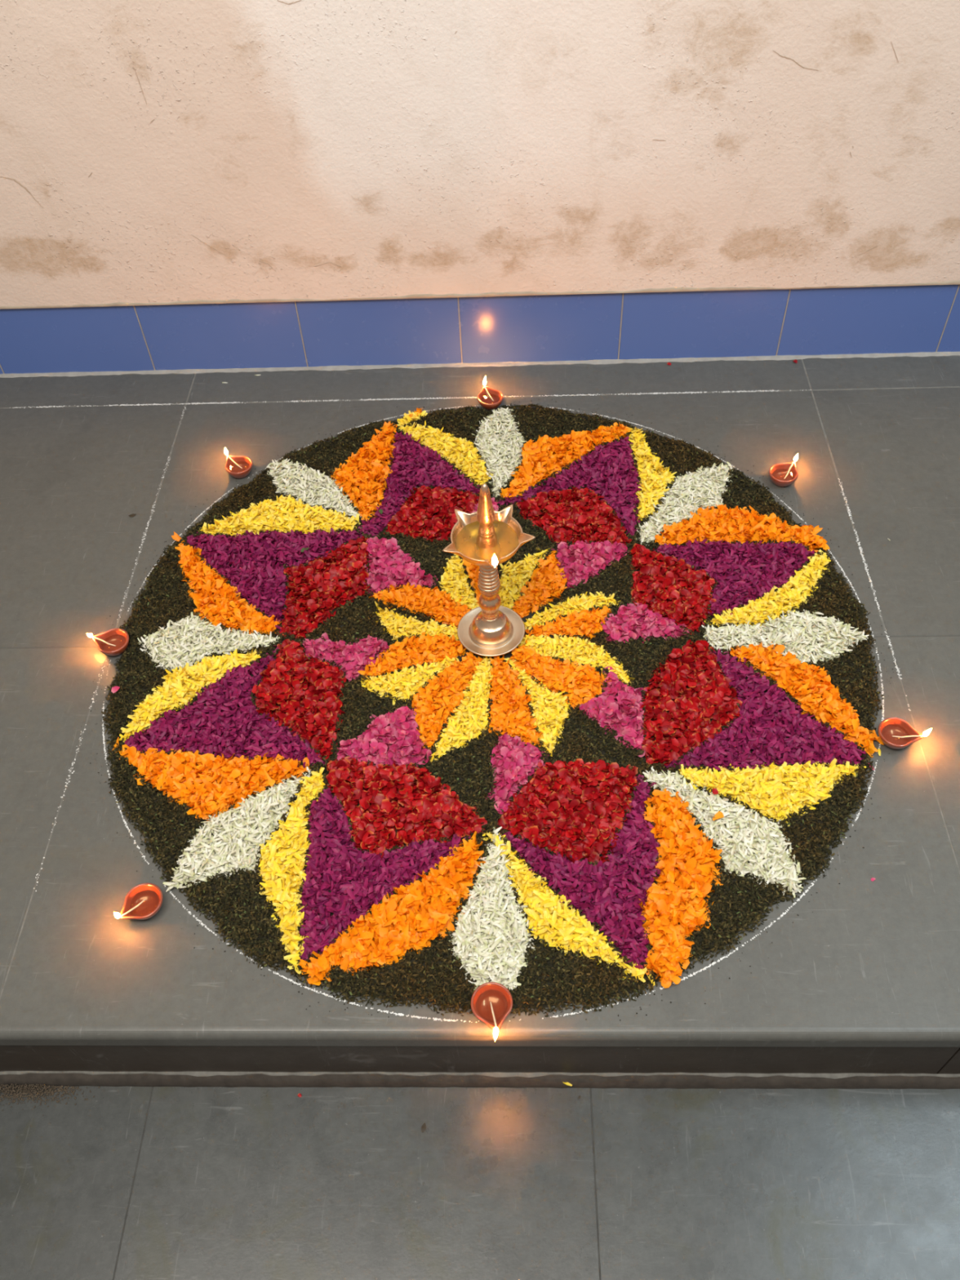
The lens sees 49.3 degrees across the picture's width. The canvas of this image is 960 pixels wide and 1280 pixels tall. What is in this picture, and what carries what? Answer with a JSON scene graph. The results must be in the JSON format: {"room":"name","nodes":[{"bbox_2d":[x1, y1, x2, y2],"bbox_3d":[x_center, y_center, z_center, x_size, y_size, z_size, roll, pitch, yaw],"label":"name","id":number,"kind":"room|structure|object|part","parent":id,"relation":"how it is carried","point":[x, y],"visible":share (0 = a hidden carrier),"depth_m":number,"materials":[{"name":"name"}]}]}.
{"room":"building entrance hall","nodes":[
{"label":"building entrance hall","id":0,"kind":"room"},
{"bbox_2d":[0,0,959,309],"bbox_3d":[0.002,-1.327,1.119,3.650,2.151,0.007,-1,50,2],"label":"wall","id":1,"kind":"structure","parent":0,"point":[153,152],"depth_m":1.73,"materials":[{"name":"beige paint"}]},
{"bbox_2d":[0,284,959,377],"bbox_3d":[0.115,-0.595,1.998,3.986,0.155,0.020,-1,50,2],"label":"baseboard","id":2,"kind":"structure","parent":1,"relation":"attached to","point":[909,321],"depth_m":2.00,"materials":[{"name":"blue tile"}]},
{"bbox_2d":[0,1085,959,1279],"bbox_3d":[-0.002,1.218,0.811,3.799,0.030,1.719,-1,50,2],"label":"floor","id":3,"kind":"structure","parent":0,"point":[120,1183],"depth_m":1.26,"materials":[{"name":"grey tile"}]},
{"bbox_2d":[0,1083,99,1115],"bbox_3d":[-0.603,0.589,1.340,0.224,0.012,0.038,-1,50,2],"label":"heap","id":4,"kind":"object","parent":3,"relation":"on","point":[23,1088],"visible":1,"depth_m":1.35,"materials":[{"name":"grey"}]},
{"bbox_2d":[421,1123,426,1133],"bbox_3d":[-0.070,0.608,1.303,0.006,0.002,0.012,2,50,4],"label":"dry leaf","id":5,"kind":"object","parent":3,"relation":"on","point":[424,1126],"visible":1,"depth_m":1.30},
{"bbox_2d":[0,355,959,1089],"bbox_3d":[0.042,0.006,1.702,3.550,0.156,1.343,-1,50,2],"label":"platform","id":6,"kind":"object","parent":3,"relation":"on","point":[861,989],"visible":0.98,"depth_m":1.43,"materials":[{"name":"grey tile"}]},
{"bbox_2d":[86,628,128,656],"bbox_3d":[-0.567,0.001,1.611,0.049,0.035,0.056,-37,58,-25],"label":"lamp","id":7,"kind":"object","parent":6,"relation":"on","point":[113,642],"visible":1,"depth_m":1.62,"materials":[{"name":"brown ceramic"}]},
{"bbox_2d":[33,408,186,891],"bbox_3d":[-0.574,-0.061,1.685,0.010,0.001,1.013,-1,50,2],"label":"chalk line","id":8,"kind":"object","parent":6,"relation":"on","point":[120,610],"visible":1,"depth_m":1.59,"materials":[{"name":"white"}]},
{"bbox_2d":[114,882,163,919],"bbox_3d":[-0.430,0.332,1.327,0.055,0.036,0.049,-5,50,-1],"label":"lamp","id":9,"kind":"object","parent":6,"relation":"on","point":[143,901],"visible":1,"depth_m":1.33,"materials":[{"name":"brown ceramic"}]},
{"bbox_2d":[224,447,252,478],"bbox_3d":[-0.433,-0.312,1.863,0.055,0.040,0.049,5,51,7],"label":"lamp","id":10,"kind":"object","parent":6,"relation":"on","point":[240,466],"visible":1,"depth_m":1.87,"materials":[{"name":"brown ceramic"}]},
{"bbox_2d":[9,389,811,408],"bbox_3d":[-0.144,-0.461,1.999,1.540,0.001,0.009,-1,50,2],"label":"chalk line","id":11,"kind":"object","parent":6,"relation":"on","point":[640,393],"visible":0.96,"depth_m":2.00,"materials":[{"name":"white"}]},
{"bbox_2d":[477,376,503,410],"bbox_3d":[0.016,-0.458,1.963,0.058,0.040,0.049,33,59,26],"label":"lamp","id":12,"kind":"object","parent":6,"relation":"on","point":[489,398],"visible":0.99,"depth_m":1.97,"materials":[{"name":"brown ceramic"}]},
{"bbox_2d":[89,399,893,1020],"bbox_3d":[0.010,-0.020,1.601,1.244,0.035,1.216,-1,50,2],"label":"flower rangoli","id":13,"kind":"object","parent":6,"relation":"on","point":[308,744],"visible":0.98,"depth_m":1.50,"materials":[{"name":"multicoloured plant"}]},
{"bbox_2d":[111,686,119,693],"bbox_3d":[-0.543,0.073,1.556,0.010,0.004,0.013,0,50,3],"label":"pink petal","id":14,"kind":"object","parent":13,"relation":"on","point":[114,689],"visible":1,"depth_m":1.56,"materials":[{"name":"pink plant"}]},
{"bbox_2d":[442,483,535,656],"bbox_3d":[0.015,-0.102,1.484,0.127,0.306,0.125,-1,50,2],"label":"oil lamp","id":15,"kind":"object","parent":13,"relation":"on","point":[486,538],"visible":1,"depth_m":1.48,"materials":[{"name":"brown metal"}]},
{"bbox_3d":[0.012,-0.098,1.496,0.033,0.082,0.033,-1,50,2],"label":"ribbed stem","id":16,"kind":"part","parent":15,"relation":"part of","materials":[{"name":"brown metal"}]},
{"bbox_3d":[0.013,-0.132,1.449,0.127,0.038,0.124,-1,50,2],"label":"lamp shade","id":17,"kind":"part","parent":15,"relation":"part of","materials":[{"name":"brown metal"}]},
{"bbox_3d":[0.015,-0.055,1.547,0.033,0.052,0.033,-1,50,2],"label":"stem","id":18,"kind":"part","parent":15,"relation":"part of","materials":[{"name":"brown metal"}]},
{"bbox_3d":[0.017,-0.012,1.599,0.104,0.014,0.104,-1,50,2],"label":"plate","id":19,"kind":"part","parent":15,"relation":"part of","materials":[{"name":"brown metal"}]},
{"bbox_2d":[471,982,512,1041],"bbox_3d":[0.010,0.435,1.225,0.049,0.027,0.065,20,54,18],"label":"lamp","id":20,"kind":"object","parent":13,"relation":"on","point":[491,1002],"visible":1,"depth_m":1.23,"materials":[{"name":"brown ceramic"}]},
{"bbox_2d":[652,789,666,795],"bbox_3d":[0.241,0.206,1.399,0.020,0.004,0.011,14,52,14],"label":"petal","id":21,"kind":"object","parent":13,"relation":"on","point":[655,793],"visible":1,"depth_m":1.40,"materials":[{"name":"orange plant"}]},
{"bbox_2d":[712,788,718,794],"bbox_3d":[0.315,0.203,1.398,0.008,0.004,0.010,-4,50,0],"label":"red petal","id":22,"kind":"object","parent":13,"relation":"on","point":[715,791],"visible":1,"depth_m":1.40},
{"bbox_2d":[712,811,724,820],"bbox_3d":[0.312,0.231,1.374,0.018,0.006,0.009,-18,52,-12],"label":"petal","id":23,"kind":"object","parent":13,"relation":"on","point":[719,815],"visible":1,"depth_m":1.37,"materials":[{"name":"orange plant"}]},
{"bbox_2d":[871,736,883,744],"bbox_3d":[0.555,0.139,1.456,0.020,0.004,0.009,23,55,20],"label":"petal","id":24,"kind":"object","parent":13,"relation":"on","point":[879,740],"visible":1,"depth_m":1.46,"materials":[{"name":"orange plant"}]},
{"bbox_2d":[102,404,884,1022],"bbox_3d":[0.013,0.003,1.603,1.168,0.001,1.168,-1,50,2],"label":"chalk outline","id":25,"kind":"object","parent":6,"relation":"on","point":[103,708],"visible":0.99,"depth_m":1.33},
{"bbox_2d":[768,453,798,487],"bbox_3d":[0.525,-0.287,1.796,0.056,0.040,0.049,-9,50,-5],"label":"lamp","id":26,"kind":"object","parent":6,"relation":"on","point":[784,474],"visible":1,"depth_m":1.80,"materials":[{"name":"brown ceramic"}]},
{"bbox_2d":[837,478,910,711],"bbox_3d":[0.618,-0.089,1.651,0.008,0.001,0.497,-1,50,2],"label":"chalk line","id":27,"kind":"object","parent":6,"relation":"on","point":[860,551],"visible":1,"depth_m":1.67,"materials":[{"name":"white"}]},
{"bbox_2d":[878,717,932,749],"bbox_3d":[0.581,0.132,1.445,0.060,0.036,0.049,34,59,27],"label":"lamp","id":28,"kind":"object","parent":6,"relation":"on","point":[895,733],"visible":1,"depth_m":1.45,"materials":[{"name":"brown ceramic"}]}
]}

